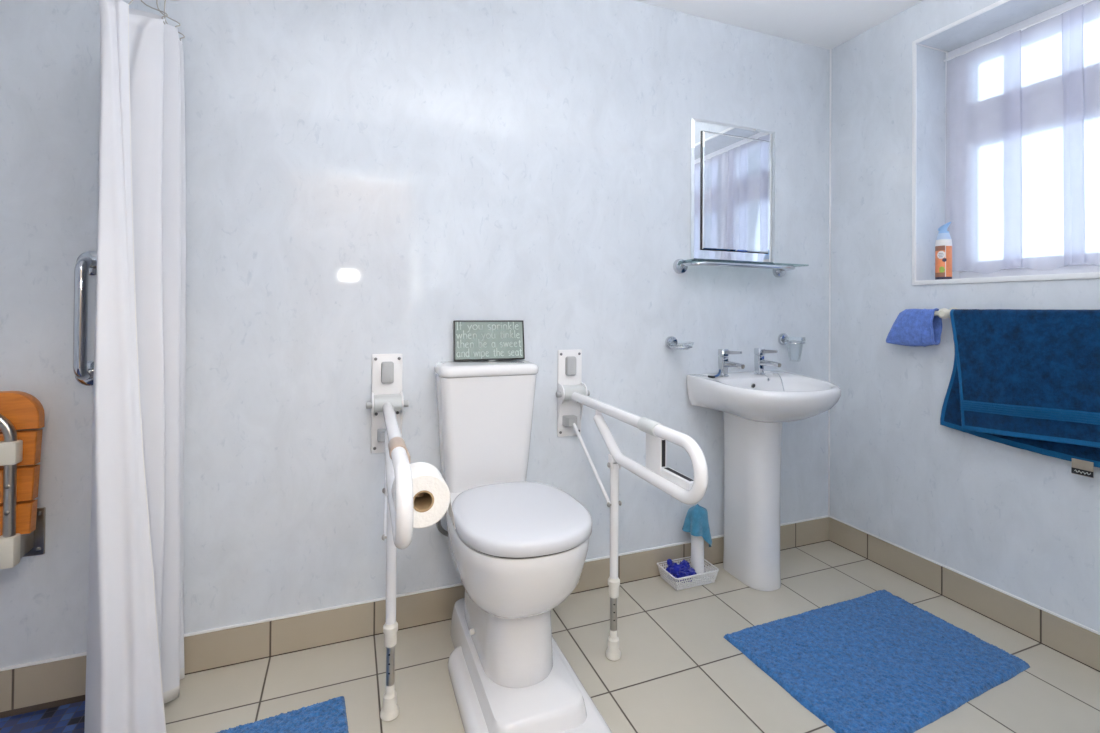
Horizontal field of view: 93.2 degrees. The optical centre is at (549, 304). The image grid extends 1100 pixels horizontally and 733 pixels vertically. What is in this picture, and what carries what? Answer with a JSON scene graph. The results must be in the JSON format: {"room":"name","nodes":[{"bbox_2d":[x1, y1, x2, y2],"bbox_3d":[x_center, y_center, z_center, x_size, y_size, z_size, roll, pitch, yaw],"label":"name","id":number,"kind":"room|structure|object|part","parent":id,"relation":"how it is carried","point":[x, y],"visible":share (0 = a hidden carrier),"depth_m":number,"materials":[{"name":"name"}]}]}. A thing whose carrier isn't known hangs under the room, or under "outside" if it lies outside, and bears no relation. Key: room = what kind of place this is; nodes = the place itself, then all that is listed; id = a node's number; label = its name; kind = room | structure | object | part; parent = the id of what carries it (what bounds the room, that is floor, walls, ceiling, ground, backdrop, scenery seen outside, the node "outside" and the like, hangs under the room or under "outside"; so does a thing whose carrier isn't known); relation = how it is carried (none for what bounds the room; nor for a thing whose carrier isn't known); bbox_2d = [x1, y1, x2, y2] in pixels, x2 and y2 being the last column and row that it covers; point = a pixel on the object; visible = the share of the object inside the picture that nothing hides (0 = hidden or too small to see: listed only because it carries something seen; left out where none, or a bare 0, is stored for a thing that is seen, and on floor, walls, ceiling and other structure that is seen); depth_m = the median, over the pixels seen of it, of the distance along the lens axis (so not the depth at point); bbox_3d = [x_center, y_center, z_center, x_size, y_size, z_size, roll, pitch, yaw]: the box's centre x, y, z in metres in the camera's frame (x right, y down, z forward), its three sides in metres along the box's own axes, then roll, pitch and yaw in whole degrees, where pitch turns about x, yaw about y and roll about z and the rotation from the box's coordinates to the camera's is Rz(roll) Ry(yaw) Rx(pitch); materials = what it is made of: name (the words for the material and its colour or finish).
{"room":"accessible bathroom","nodes":[
{"label":"accessible bathroom","id":0,"kind":"room"},
{"bbox_2d":[0,0,829,667],"bbox_3d":[-0.179,-0.081,2.060,4.074,2.652,0.100,1,0,-21],"label":"wall","id":1,"kind":"structure","parent":0,"point":[365,178],"depth_m":1.84,"materials":[{"name":"white paint"}]},
{"bbox_2d":[0,391,45,568],"bbox_3d":[-1.602,0.478,1.381,0.396,0.482,0.129,1,0,-21],"label":"folding shower seat","id":2,"kind":"object","parent":1,"relation":"attached to","point":[22,524],"visible":1,"depth_m":1.42,"materials":[{"name":"orange wood"}]},
{"bbox_3d":[-1.586,0.466,1.340,0.321,0.384,0.025,1,0,-21],"label":"folding frame","id":3,"kind":"part","parent":2,"relation":"part of","materials":[{"name":"metal"}]},
{"bbox_3d":[-1.461,0.653,1.434,0.006,0.095,0.118,1,0,-21],"label":"hinge arm","id":4,"kind":"part","parent":2,"relation":"part of","materials":[{"name":"metal"}]},
{"bbox_3d":[-1.488,0.653,1.490,0.064,0.135,0.008,1,0,-21],"label":"wall plate","id":5,"kind":"part","parent":2,"relation":"part of","materials":[{"name":"metal"}]},
{"bbox_2d":[73,251,96,385],"bbox_3d":[-1.349,0.041,1.507,0.072,0.399,0.083,1,0,-21],"label":"grab rail","id":6,"kind":"object","parent":1,"relation":"attached to","point":[86,263],"visible":0.87,"depth_m":1.48,"materials":[{"name":"silver metal"}]},
{"bbox_2d":[366,353,422,720],"bbox_3d":[-0.424,0.665,1.436,0.142,0.984,0.878,1,0,-21],"label":"support rail","id":7,"kind":"object","parent":1,"relation":"attached to","point":[387,404],"visible":0.99,"depth_m":1.46,"materials":[{"name":"white metal"}]},
{"bbox_3d":[-0.578,0.349,1.843,0.104,0.348,0.009,1,0,-21],"label":"wall plate","id":8,"kind":"part","parent":7,"relation":"part of","materials":[{"name":"white plastic"}]},
{"bbox_3d":[-0.448,0.721,1.469,0.028,0.405,0.028,1,0,-21],"label":"leg","id":9,"kind":"part","parent":7,"relation":"part of","materials":[{"name":"white metal"}]},
{"bbox_3d":[-0.332,0.397,1.235,0.045,0.080,0.147,1,0,-21],"label":"roll arm","id":10,"kind":"part","parent":7,"relation":"part of","materials":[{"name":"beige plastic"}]},
{"bbox_2d":[391,462,455,528],"bbox_3d":[-0.282,0.431,1.163,0.132,0.133,0.096,1,0,-21],"label":"toilet roll","id":11,"kind":"object","parent":7,"relation":"hanging from","point":[435,501],"visible":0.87,"depth_m":1.13,"materials":[{"name":"paper"}]},
{"bbox_2d":[0,515,828,711],"bbox_3d":[-0.286,1.116,1.954,3.623,0.136,0.009,1,0,-21],"label":"baseboard","id":12,"kind":"structure","parent":1,"relation":"attached to","point":[32,685],"depth_m":1.76,"materials":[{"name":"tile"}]},
{"bbox_2d":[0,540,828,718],"bbox_3d":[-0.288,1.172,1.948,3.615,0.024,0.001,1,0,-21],"label":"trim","id":13,"kind":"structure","parent":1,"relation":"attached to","point":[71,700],"depth_m":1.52,"materials":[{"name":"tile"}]},
{"bbox_2d":[556,349,707,660],"bbox_3d":[0.234,0.673,1.691,0.142,0.984,0.878,1,0,-21],"label":"support rail","id":14,"kind":"object","parent":1,"relation":"attached to","point":[572,394],"visible":1,"depth_m":1.71,"materials":[{"name":"white metal"}]},
{"bbox_3d":[0.079,0.357,2.098,0.104,0.348,0.009,1,0,-21],"label":"wall plate","id":15,"kind":"part","parent":14,"relation":"part of","materials":[{"name":"white plastic"}]},
{"bbox_3d":[0.213,0.728,1.726,0.028,0.405,0.028,1,0,-21],"label":"leg","id":16,"kind":"part","parent":14,"relation":"part of","materials":[{"name":"white metal"}]},
{"bbox_3d":[0.340,0.428,1.461,0.036,0.128,0.212,1,0,-21],"label":"roll arm","id":17,"kind":"part","parent":14,"relation":"part of","materials":[{"name":"white plastic"}]},
{"bbox_2d":[665,336,692,348],"bbox_3d":[0.551,0.167,2.220,0.096,0.058,0.127,1,0,-21],"label":"holder","id":18,"kind":"object","parent":1,"relation":"attached to","point":[671,342],"visible":1,"depth_m":2.25,"materials":[{"name":"silver metal"}]},
{"bbox_2d":[690,118,774,263],"bbox_3d":[0.853,-0.508,2.395,0.480,0.639,0.024,1,0,-21],"label":"wall mirror","id":19,"kind":"object","parent":1,"relation":"attached to","point":[732,167],"visible":0.91,"depth_m":2.38,"materials":[{"name":"silver metal"}]},
{"bbox_3d":[0.856,-0.508,2.387,0.376,0.527,0.006,1,0,-21],"label":"glass","id":20,"kind":"part","parent":19,"relation":"part of","materials":[{"name":"silver mirror"}]},
{"bbox_2d":[673,259,794,277],"bbox_3d":[0.870,-0.165,2.344,0.656,0.066,0.130,1,0,-21],"label":"glass shelf","id":21,"kind":"object","parent":1,"relation":"attached to","point":[680,266],"visible":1,"depth_m":2.28,"materials":[{"name":"clear glass"}]},
{"bbox_3d":[0.861,-0.171,2.330,0.583,0.020,0.110,1,0,-21],"label":"chrome rail","id":22,"kind":"part","parent":21,"relation":"part of","materials":[{"name":"silver metal"}]},
{"bbox_2d":[778,333,804,344],"bbox_3d":[1.144,0.167,2.453,0.090,0.058,0.121,1,0,-21],"label":"holder","id":23,"kind":"object","parent":1,"relation":"attached to","point":[783,338],"visible":1,"depth_m":2.49,"materials":[{"name":"silver metal"}]},
{"bbox_2d":[828,49,830,514],"bbox_3d":[1.410,-0.116,2.619,0.007,2.348,0.007,1,0,-21],"label":"trim","id":24,"kind":"structure","parent":1,"relation":"attached to","point":[830,49],"depth_m":2.62,"materials":[{"name":"white plastic"}]},
{"bbox_2d":[0,541,1099,732],"bbox_3d":[0.170,1.200,1.055,4.024,0.080,2.215,1,0,-21],"label":"floor","id":25,"kind":"structure","parent":0,"point":[676,671],"depth_m":1.63,"materials":[{"name":"tile"}]},
{"bbox_2d":[216,696,348,732],"bbox_3d":[-0.670,1.145,1.204,0.407,0.018,0.536,1,-1,-26],"label":"bath mat","id":26,"kind":"object","parent":25,"relation":"on","point":[329,716],"visible":1,"depth_m":1.42,"materials":[{"name":"blue fabric"}]},
{"bbox_2d":[448,598,611,732],"bbox_3d":[-0.111,1.112,1.589,0.356,0.100,0.717,1,0,-21],"label":"plinth","id":27,"kind":"object","parent":25,"relation":"on","point":[559,703],"visible":0.63,"depth_m":1.41,"materials":[{"name":"white ceramic"}]},
{"bbox_2d":[434,360,591,687],"bbox_3d":[-0.129,0.636,1.651,0.389,0.851,0.688,1,0,-21],"label":"toilet","id":28,"kind":"object","parent":27,"relation":"on","point":[518,547],"visible":0.91,"depth_m":1.50,"materials":[{"name":"white ceramic"}]},
{"bbox_3d":[-0.231,0.232,1.886,0.357,0.039,0.181,1,0,-21],"label":"cistern lid","id":29,"kind":"part","parent":28,"relation":"part of","materials":[{"name":"white ceramic"}]},
{"bbox_2d":[453,320,524,361],"bbox_3d":[-0.225,0.136,1.953,0.272,0.151,0.060,1,0,-21],"label":"sign plaque","id":30,"kind":"object","parent":28,"relation":"on","point":[473,340],"visible":1,"depth_m":1.96,"materials":[{"name":"green paint"}]},
{"bbox_3d":[-0.127,0.856,1.630,0.380,0.412,0.640,1,0,-21],"label":"bowl","id":31,"kind":"part","parent":28,"relation":"part of","materials":[{"name":"white ceramic"}]},
{"bbox_3d":[-0.092,0.623,1.554,0.389,0.043,0.480,1,0,-21],"label":"lid","id":32,"kind":"part","parent":28,"relation":"part of","materials":[{"name":"white plastic"}]},
{"bbox_2d":[657,556,718,590],"bbox_3d":[0.585,1.142,2.212,0.223,0.058,0.151,1,0,-21],"label":"storage basket","id":33,"kind":"object","parent":25,"relation":"on","point":[707,577],"visible":0.77,"depth_m":2.17,"materials":[{"name":"white plastic"}]},
{"bbox_2d":[666,559,696,582],"bbox_3d":[0.560,1.120,2.206,0.146,0.090,0.098,1,0,-21],"label":"cloth","id":34,"kind":"object","parent":33,"relation":"on","point":[683,569],"visible":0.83,"depth_m":2.18,"materials":[{"name":"blue fabric"}]},
{"bbox_2d":[691,535,703,578],"bbox_3d":[0.635,1.034,2.239,0.059,0.268,0.058,1,0,-21],"label":"tube","id":35,"kind":"object","parent":33,"relation":"in","point":[697,542],"visible":0.53,"depth_m":2.21,"materials":[{"name":"plastic"}]},
{"bbox_2d":[682,504,711,546],"bbox_3d":[0.643,0.952,2.246,0.141,0.186,0.118,1,0,-21],"label":"cloth","id":36,"kind":"object","parent":35,"relation":"on","point":[696,522],"visible":1,"depth_m":2.21,"materials":[{"name":"blue fabric"}]},
{"bbox_2d":[687,371,840,590],"bbox_3d":[0.929,0.737,2.178,0.540,0.874,0.470,1,0,-21],"label":"washbasin","id":37,"kind":"object","parent":25,"relation":"on","point":[754,407],"visible":1,"depth_m":2.15,"materials":[{"name":"ceramic"}]},
{"bbox_2d":[708,369,720,377],"bbox_3d":[0.709,0.295,2.214,0.090,0.030,0.032,1,-1,-36],"label":"razor","id":38,"kind":"object","parent":37,"relation":"on","point":[719,372],"visible":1,"depth_m":2.20,"materials":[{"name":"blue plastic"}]},
{"bbox_2d":[718,349,744,375],"bbox_3d":[0.783,0.253,2.244,0.047,0.117,0.122,1,-1,-44],"label":"tap","id":39,"kind":"object","parent":37,"relation":"on","point":[723,363],"visible":0.91,"depth_m":2.25,"materials":[{"name":"silver metal"}]},
{"bbox_3d":[0.758,0.210,2.272,0.035,0.030,0.035,1,0,-21],"label":"handle","id":40,"kind":"part","parent":39,"relation":"part of","materials":[{"name":"silver metal"}]},
{"bbox_3d":[0.788,0.208,2.236,0.022,0.017,0.073,1,-1,-40],"label":"lever","id":41,"kind":"part","parent":39,"relation":"part of","materials":[{"name":"silver metal"}]},
{"bbox_3d":[0.789,0.260,2.235,0.029,0.028,0.087,1,-1,-40],"label":"spout","id":42,"kind":"part","parent":39,"relation":"part of","materials":[{"name":"silver metal"}]},
{"bbox_2d":[687,371,840,422],"bbox_3d":[0.931,0.399,2.181,0.540,0.172,0.470,1,0,-21],"label":"basin","id":43,"kind":"object","parent":37,"relation":"in","point":[773,396],"depth_m":2.08,"materials":[{"name":"white ceramic"}]},
{"bbox_2d":[754,348,780,374],"bbox_3d":[0.970,0.255,2.317,0.047,0.117,0.122,1,-1,-44],"label":"tap","id":44,"kind":"object","parent":37,"relation":"on","point":[759,362],"visible":1,"depth_m":2.33,"materials":[{"name":"silver metal"}]},
{"bbox_3d":[0.944,0.212,2.344,0.035,0.030,0.035,1,0,-21],"label":"handle","id":45,"kind":"part","parent":44,"relation":"part of","materials":[{"name":"silver metal"}]},
{"bbox_3d":[0.974,0.210,2.309,0.022,0.017,0.073,1,-1,-40],"label":"lever","id":46,"kind":"part","parent":44,"relation":"part of","materials":[{"name":"silver metal"}]},
{"bbox_3d":[0.975,0.262,2.307,0.029,0.028,0.087,1,-1,-40],"label":"spout","id":47,"kind":"part","parent":44,"relation":"part of","materials":[{"name":"silver metal"}]},
{"bbox_2d":[724,589,1029,732],"bbox_3d":[1.088,1.163,1.738,0.840,0.019,0.555,1,0,-21],"label":"bath mat","id":48,"kind":"object","parent":25,"relation":"on","point":[877,661],"visible":1,"depth_m":1.68,"materials":[{"name":"blue fabric"}]},
{"bbox_2d":[636,0,922,49],"bbox_3d":[0.213,-1.362,1.085,4.074,0.100,2.215,1,0,-21],"label":"ceiling","id":49,"kind":"structure","parent":0,"point":[827,24],"depth_m":2.32,"materials":[{"name":"paint"}]},
{"bbox_2d":[829,0,1099,631],"bbox_3d":[1.938,-0.027,1.693,0.310,2.532,2.115,1,0,-21],"label":"wall","id":50,"kind":"structure","parent":0,"point":[1018,522],"depth_m":2.25,"materials":[{"name":"white paint"}]},
{"bbox_2d":[917,43,947,185],"bbox_3d":[1.665,-0.611,2.264,0.198,1.021,0.007,1,0,-21],"label":"trim","id":51,"kind":"structure","parent":50,"relation":"attached to","point":[946,52],"depth_m":2.30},
{"bbox_2d":[934,308,957,318],"bbox_3d":[1.713,0.035,1.737,0.077,0.048,0.880,1,0,-21],"label":"towel rail","id":52,"kind":"object","parent":50,"relation":"attached to","point":[943,313],"visible":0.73,"depth_m":2.06,"materials":[{"name":"beige plastic"}]},
{"bbox_2d":[886,308,941,346],"bbox_3d":[1.516,0.096,2.181,0.066,0.160,0.212,1,0,-21],"label":"towel","id":53,"kind":"object","parent":52,"relation":"hanging from","point":[911,327],"visible":0.95,"depth_m":2.14,"materials":[{"name":"blue fabric"}]},
{"bbox_2d":[940,309,1099,477],"bbox_3d":[1.670,0.286,1.765,0.076,0.539,0.688,1,0,-21],"label":"bath towel","id":54,"kind":"object","parent":52,"relation":"hanging from","point":[1026,379],"visible":1,"depth_m":1.78,"materials":[{"name":"blue fabric"}]},
{"bbox_2d":[912,0,1009,284],"bbox_3d":[1.785,-0.611,1.671,0.007,1.054,1.225,1,0,-21],"label":"trim","id":55,"kind":"structure","parent":50,"relation":"attached to","point":[914,43],"depth_m":2.23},
{"bbox_2d":[829,516,1099,670],"bbox_3d":[1.760,1.125,1.678,0.009,0.126,1.986,1,0,-21],"label":"baseboard","id":56,"kind":"structure","parent":50,"relation":"attached to","point":[1081,644],"depth_m":1.98,"materials":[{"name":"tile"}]},
{"bbox_2d":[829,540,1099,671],"bbox_3d":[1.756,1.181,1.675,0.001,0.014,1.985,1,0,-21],"label":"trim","id":57,"kind":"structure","parent":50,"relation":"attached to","point":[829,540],"depth_m":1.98,"materials":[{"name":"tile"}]},
{"bbox_2d":[915,272,1099,284],"bbox_3d":[1.875,-0.093,1.703,0.214,0.020,1.199,1,0,-21],"label":"window sill","id":58,"kind":"structure","parent":50,"relation":"attached to","point":[1092,275],"depth_m":1.89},
{"bbox_2d":[935,222,951,279],"bbox_3d":[1.649,-0.222,2.176,0.058,0.240,0.058,1,0,-21],"label":"air freshener","id":59,"kind":"object","parent":58,"relation":"on","point":[943,244],"visible":0.96,"depth_m":2.16,"materials":[{"name":"orange plastic"}]},
{"bbox_2d":[948,0,1099,278],"bbox_3d":[2.005,-0.613,1.756,0.072,1.021,1.199,1,0,-21],"label":"window","id":60,"kind":"structure","parent":50,"relation":"in","point":[1078,267],"depth_m":2.05,"materials":[{"name":"white plastic"}]},
{"bbox_2d":[943,0,1099,273],"bbox_3d":[1.953,-0.606,1.736,0.031,0.954,1.195,1,0,-21],"label":"curtain","id":61,"kind":"object","parent":60,"relation":"hanging from","point":[1022,188],"visible":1,"depth_m":2.01,"materials":[{"name":"white fabric"}]},
{"bbox_3d":[1.895,-0.427,2.021,0.062,0.573,0.524,1,0,-21],"label":"sash","id":62,"kind":"part","parent":60,"relation":"part of","materials":[{"name":"white plastic"}]},
{"bbox_3d":[-0.853,-1.137,0.793,0.056,0.369,1.785,1,0,-21],"label":"rail","id":63,"kind":"object","parent":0,"visible":0},
{"bbox_2d":[84,0,185,732],"bbox_3d":[-1.103,0.090,1.403,0.186,2.102,0.424,1,-1,-30],"label":"shower curtain","id":64,"kind":"object","parent":63,"relation":"hanging from","point":[135,666],"visible":1,"depth_m":1.27,"materials":[{"name":"white fabric"}]}
]}

